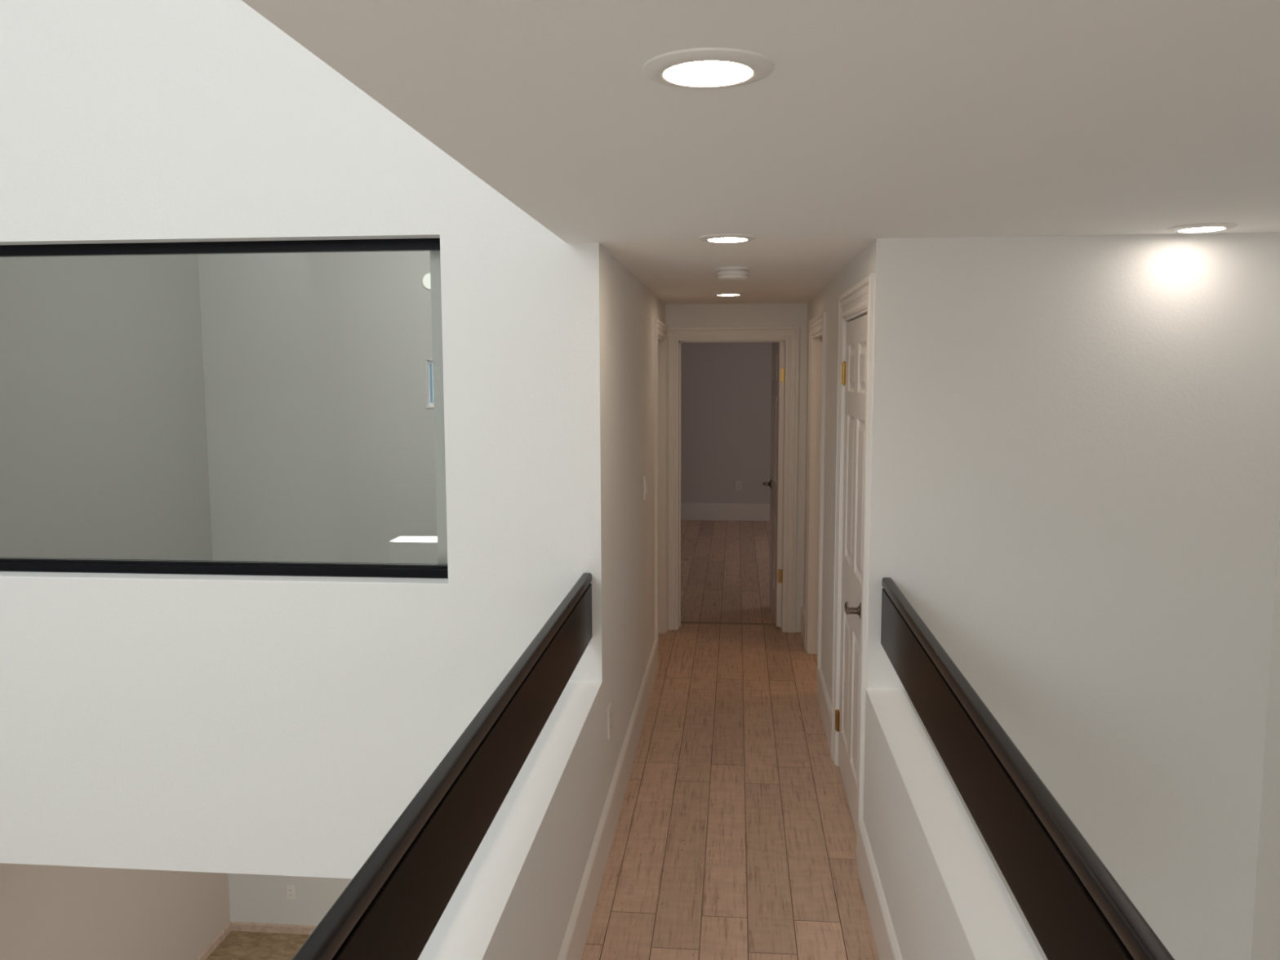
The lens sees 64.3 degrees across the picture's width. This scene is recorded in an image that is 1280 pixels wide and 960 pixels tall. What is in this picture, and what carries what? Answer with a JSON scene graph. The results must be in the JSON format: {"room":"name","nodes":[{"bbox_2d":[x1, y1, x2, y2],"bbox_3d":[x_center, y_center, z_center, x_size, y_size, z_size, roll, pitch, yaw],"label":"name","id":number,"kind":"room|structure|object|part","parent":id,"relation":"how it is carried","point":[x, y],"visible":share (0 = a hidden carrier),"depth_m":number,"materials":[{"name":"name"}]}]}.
{"room":"upstairs hallway","nodes":[
{"label":"upstairs hallway","id":0,"kind":"room"},
{"bbox_2d":[0,254,230,959],"bbox_3d":[-3.907,1.189,2.863,0.100,6.150,10.680,0,6,5],"label":"wall","id":1,"kind":"structure","parent":0,"point":[104,442],"depth_m":6.64,"materials":[{"name":"grey paint"}]},
{"bbox_2d":[195,922,231,959],"bbox_3d":[-3.846,4.218,3.116,0.014,0.072,10.546,0,6,5],"label":"baseboard","id":2,"kind":"structure","parent":1,"relation":"attached to","point":[227,930],"depth_m":8.09,"materials":[{"name":"wood"}]},
{"bbox_2d":[205,930,310,959],"bbox_3d":[-0.363,4.321,2.854,7.200,0.100,10.660,0,6,5],"label":"floor","id":3,"kind":"structure","parent":0,"point":[237,945],"depth_m":8.11,"materials":[{"name":"beige stone"}]},
{"bbox_2d":[197,250,436,925],"bbox_3d":[0.173,0.650,7.752,7.100,6.150,0.120,0,6,5],"label":"wall","id":4,"kind":"structure","parent":0,"point":[320,427],"depth_m":7.82,"materials":[{"name":"white paint"}]},
{"bbox_2d":[230,921,316,934],"bbox_3d":[0.077,3.678,8.020,6.900,0.072,0.014,0,6,5],"label":"baseboard","id":5,"kind":"structure","parent":4,"relation":"attached to","point":[236,926],"depth_m":8.30,"materials":[{"name":"wood"}]},
{"bbox_2d":[285,884,295,899],"bbox_3d":[-2.836,3.345,8.263,0.074,0.120,0.009,0,6,5],"label":"wall outlet","id":6,"kind":"object","parent":4,"relation":"attached to","point":[290,889],"visible":1,"depth_m":8.26,"materials":[{"name":"white plastic"}]},
{"bbox_2d":[422,271,431,289],"bbox_3d":[-1.569,-1.486,7.603,0.132,0.132,0.046,0,6,5],"label":"wall lamp","id":7,"kind":"object","parent":4,"relation":"attached to","point":[426,282],"visible":0.52,"depth_m":7.59,"materials":[{"name":"white plastic"}]},
{"bbox_2d":[426,359,433,408],"bbox_3d":[-1.343,-0.731,7.741,0.551,0.368,0.132,0,6,5],"label":"window","id":8,"kind":"structure","parent":4,"relation":"in","point":[428,362],"depth_m":7.75,"materials":[{"name":"white paint"}]},
{"bbox_2d":[388,536,437,564],"bbox_3d":[-1.290,0.735,6.895,0.750,0.673,0.230,0,6,5],"label":"wall","id":9,"kind":"structure","parent":0,"point":[402,549],"depth_m":6.78,"materials":[{"name":"white paint"}]},
{"bbox_2d":[483,249,665,959],"bbox_3d":[-0.361,0.609,2.097,0.141,2.543,9.954,0,6,5],"label":"wall","id":10,"kind":"structure","parent":0,"point":[632,308],"depth_m":4.08,"materials":[{"name":"white paint"}]},
{"bbox_2d":[417,680,602,959],"bbox_3d":[-0.518,1.089,0.463,0.141,0.004,6.587,0,6,5],"label":"ledge","id":11,"kind":"object","parent":10,"relation":"on","point":[465,930],"visible":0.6,"depth_m":2.46,"materials":[{"name":"white paint"}]},
{"bbox_2d":[291,573,591,959],"bbox_3d":[-0.481,0.866,0.637,0.035,0.402,6.186,0,6,5],"label":"handrail","id":12,"kind":"object","parent":11,"relation":"on","point":[390,909],"visible":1,"depth_m":1.87,"materials":[{"name":"brown wood"}]},
{"bbox_2d":[557,639,657,959],"bbox_3d":[-0.324,1.535,1.709,0.018,0.185,8.995,0,6,5],"label":"baseboard","id":13,"kind":"structure","parent":10,"relation":"attached to","point":[575,936],"depth_m":3.74,"materials":[{"name":"white paint"}]},
{"bbox_2d":[607,702,611,739],"bbox_3d":[-0.116,0.927,3.915,0.009,0.120,0.074,0,6,5],"label":"wall outlet","id":14,"kind":"object","parent":10,"relation":"attached to","point":[609,709],"visible":1,"depth_m":3.88,"materials":[{"name":"white plastic"}]},
{"bbox_2d":[643,474,647,501],"bbox_3d":[0.029,0.040,5.361,0.016,0.132,0.076,0,6,5],"label":"light switch","id":15,"kind":"object","parent":10,"relation":"attached to","point":[645,482],"visible":1,"depth_m":5.33,"materials":[{"name":"white plastic"}]},
{"bbox_2d":[0,0,1279,959],"bbox_3d":[-0.784,0.270,3.828,5.925,7.750,0.200,0,6,5],"label":"wall","id":16,"kind":"structure","parent":0,"point":[244,727],"depth_m":3.61,"materials":[{"name":"white paint"}]},
{"bbox_2d":[0,238,448,584],"bbox_3d":[-2.041,-0.261,3.888,2.703,1.259,0.194,0,6,5],"label":"window","id":17,"kind":"structure","parent":16,"relation":"in","point":[24,567],"depth_m":3.85,"materials":[{"name":"black metal"}]},
{"bbox_3d":[-2.042,-0.869,3.842,2.703,0.040,0.045,0,6,5],"label":"frame","id":18,"kind":"part","parent":17,"relation":"part of","materials":[{"name":"black metal"}]},
{"bbox_3d":[-2.044,0.368,3.906,2.701,0.004,0.094,0,6,5],"label":"sill","id":19,"kind":"part","parent":17,"relation":"part of","materials":[{"name":"white paint"}]},
{"bbox_3d":[-2.038,0.337,3.972,2.703,0.050,0.045,0,6,5],"label":"frame","id":20,"kind":"part","parent":17,"relation":"part of","materials":[{"name":"black metal"}]},
{"bbox_2d":[680,342,772,503],"bbox_3d":[1.799,-0.727,12.127,4.700,2.440,0.100,0,6,5],"label":"wall","id":21,"kind":"structure","parent":0,"point":[726,388],"depth_m":12.15,"materials":[{"name":"grey paint"}]},
{"bbox_2d":[680,502,770,520],"bbox_3d":[1.798,0.388,12.187,4.500,0.210,0.018,0,6,5],"label":"baseboard","id":22,"kind":"structure","parent":21,"relation":"attached to","point":[689,511],"depth_m":12.25,"materials":[{"name":"white paint"}]},
{"bbox_2d":[735,480,741,490],"bbox_3d":[1.181,0.066,12.216,0.074,0.120,0.009,0,6,5],"label":"wall outlet","id":23,"kind":"object","parent":21,"relation":"attached to","point":[738,483],"visible":1,"depth_m":12.21,"materials":[{"name":"grey plastic"}]},
{"bbox_2d":[581,520,879,959],"bbox_3d":[1.090,1.357,4.741,4.500,0.120,15.300,0,6,5],"label":"floor","id":24,"kind":"structure","parent":0,"point":[735,837],"depth_m":4.25,"materials":[{"name":"brown wood"}]},
{"bbox_2d":[680,621,775,625],"bbox_3d":[0.644,1.026,7.272,0.719,0.007,0.040,0,6,5],"label":"threshold","id":25,"kind":"object","parent":24,"relation":"on","point":[682,622],"visible":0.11,"depth_m":7.27,"materials":[{"name":"beige wood"}]},
{"bbox_2d":[665,302,808,631],"bbox_3d":[1.258,-0.168,6.949,4.600,2.440,0.120,0,6,5],"label":"wall","id":26,"kind":"structure","parent":0,"point":[709,315],"depth_m":6.86,"materials":[{"name":"white paint"}]},
{"bbox_2d":[653,319,799,641],"bbox_3d":[0.524,0.048,6.558,1.017,2.100,1.077,0,6,5],"label":"door frame","id":27,"kind":"structure","parent":26,"relation":"attached to","point":[677,335],"depth_m":6.92,"materials":[{"name":"white paint"}]},
{"bbox_2d":[762,340,785,626],"bbox_3d":[0.959,-0.001,7.343,0.110,1.985,0.724,0,6,3],"label":"door","id":28,"kind":"structure","parent":26,"relation":"in","point":[778,369],"depth_m":7.09,"materials":[{"name":"white paint"}]},
{"bbox_3d":[0.959,0.030,7.645,0.052,0.068,0.068,0,6,3],"label":"handle","id":29,"kind":"part","parent":28,"relation":"part of","materials":[{"name":"brown metal"}]},
{"bbox_2d":[241,0,1279,304],"bbox_3d":[1.383,-0.824,1.838,3.601,0.350,10.074,0,6,5],"label":"ceiling","id":30,"kind":"structure","parent":0,"point":[872,120],"depth_m":1.78,"materials":[{"name":"white paint"}]},
{"bbox_2d":[642,47,773,88],"bbox_3d":[0.100,-0.603,1.504,0.194,0.010,0.194,0,6,5],"label":"recessed light","id":31,"kind":"object","parent":30,"relation":"in","point":[712,68],"visible":1,"depth_m":1.48,"materials":[{"name":"white plastic"}]},
{"bbox_2d":[698,233,756,243],"bbox_3d":[0.294,-0.809,3.421,0.194,0.010,0.194,0,6,5],"label":"recessed light","id":32,"kind":"object","parent":30,"relation":"in","point":[724,237],"visible":1,"depth_m":3.38,"materials":[{"name":"white plastic"}]},
{"bbox_2d":[711,292,745,296],"bbox_3d":[0.515,-1.080,5.927,0.194,0.010,0.194,0,6,5],"label":"recessed light","id":33,"kind":"object","parent":30,"relation":"in","point":[721,294],"visible":1,"depth_m":5.87,"materials":[{"name":"white plastic"}]},
{"bbox_2d":[715,266,750,280],"bbox_3d":[0.405,-0.900,4.456,0.150,0.051,0.150,0,6,5],"label":"smoke detector","id":34,"kind":"object","parent":30,"relation":"attached to","point":[725,273],"visible":1,"depth_m":4.40,"materials":[{"name":"white plastic"}]},
{"bbox_2d":[1167,222,1237,233],"bbox_3d":[1.769,-0.792,3.207,0.194,0.010,0.194,0,6,5],"label":"recessed light","id":35,"kind":"object","parent":30,"relation":"in","point":[1203,227],"visible":1,"depth_m":3.17,"materials":[{"name":"white plastic"}]},
{"bbox_2d":[803,238,975,959],"bbox_3d":[0.716,0.616,1.996,0.128,2.543,9.954,0,6,5],"label":"wall","id":36,"kind":"structure","parent":0,"point":[890,260],"depth_m":3.50,"materials":[{"name":"white paint"}]},
{"bbox_2d":[800,605,804,648],"bbox_3d":[1.097,0.982,6.809,0.018,0.185,0.429,0,6,5],"label":"baseboard","id":37,"kind":"structure","parent":36,"relation":"attached to","point":[802,610],"depth_m":6.80,"materials":[{"name":"white paint"}]},
{"bbox_2d":[804,311,826,698],"bbox_3d":[1.085,0.106,5.978,0.139,2.104,1.029,0,6,5],"label":"door frame","id":38,"kind":"structure","parent":36,"relation":"attached to","point":[817,326],"depth_m":6.35,"materials":[{"name":"white paint"}]},
{"bbox_2d":[817,667,831,755],"bbox_3d":[0.941,1.159,5.160,0.018,0.185,0.825,0,6,5],"label":"baseboard","id":39,"kind":"structure","parent":36,"relation":"attached to","point":[824,704],"depth_m":5.14,"materials":[{"name":"white paint"}]},
{"bbox_2d":[835,314,866,832],"bbox_3d":[0.849,0.351,4.138,0.099,1.992,0.842,0,6,5],"label":"door","id":40,"kind":"structure","parent":36,"relation":"in","point":[853,375],"depth_m":4.15,"materials":[{"name":"white paint"}]},
{"bbox_3d":[0.783,0.482,3.857,0.017,0.028,0.129,1,6,9],"label":"lever","id":41,"kind":"part","parent":40,"relation":"part of","materials":[{"name":"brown metal"}]},
{"bbox_3d":[0.805,0.488,3.803,0.052,0.068,0.068,0,6,5],"label":"handle","id":42,"kind":"part","parent":40,"relation":"part of","materials":[{"name":"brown metal"}]},
{"bbox_2d":[831,273,875,855],"bbox_3d":[0.909,0.294,4.120,0.139,2.128,1.071,0,6,5],"label":"door frame","id":43,"kind":"structure","parent":36,"relation":"attached to","point":[858,301],"depth_m":3.78,"materials":[{"name":"white paint"}]},
{"bbox_2d":[857,819,902,959],"bbox_3d":[0.488,1.669,0.430,0.018,0.185,6.587,0,6,5],"label":"baseboard","id":44,"kind":"structure","parent":36,"relation":"attached to","point":[887,947],"depth_m":3.23,"materials":[{"name":"white paint"}]},
{"bbox_2d":[866,688,1043,959],"bbox_3d":[0.559,1.096,0.362,0.128,0.004,6.587,0,6,5],"label":"ledge","id":45,"kind":"object","parent":36,"relation":"on","point":[993,928],"visible":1,"depth_m":2.44,"materials":[{"name":"white paint"}]},
{"bbox_2d":[880,577,1174,959],"bbox_3d":[0.579,0.873,0.537,0.035,0.402,6.186,0,6,5],"label":"handrail","id":46,"kind":"object","parent":45,"relation":"on","point":[1073,906],"visible":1,"depth_m":1.86,"materials":[{"name":"brown wood"}]},
{"bbox_2d":[1250,513,1279,959],"bbox_3d":[1.907,2.017,0.394,0.100,4.993,6.707,0,6,5],"label":"wall","id":47,"kind":"structure","parent":0,"point":[1265,945],"depth_m":3.47,"materials":[{"name":"white paint"}]}
]}

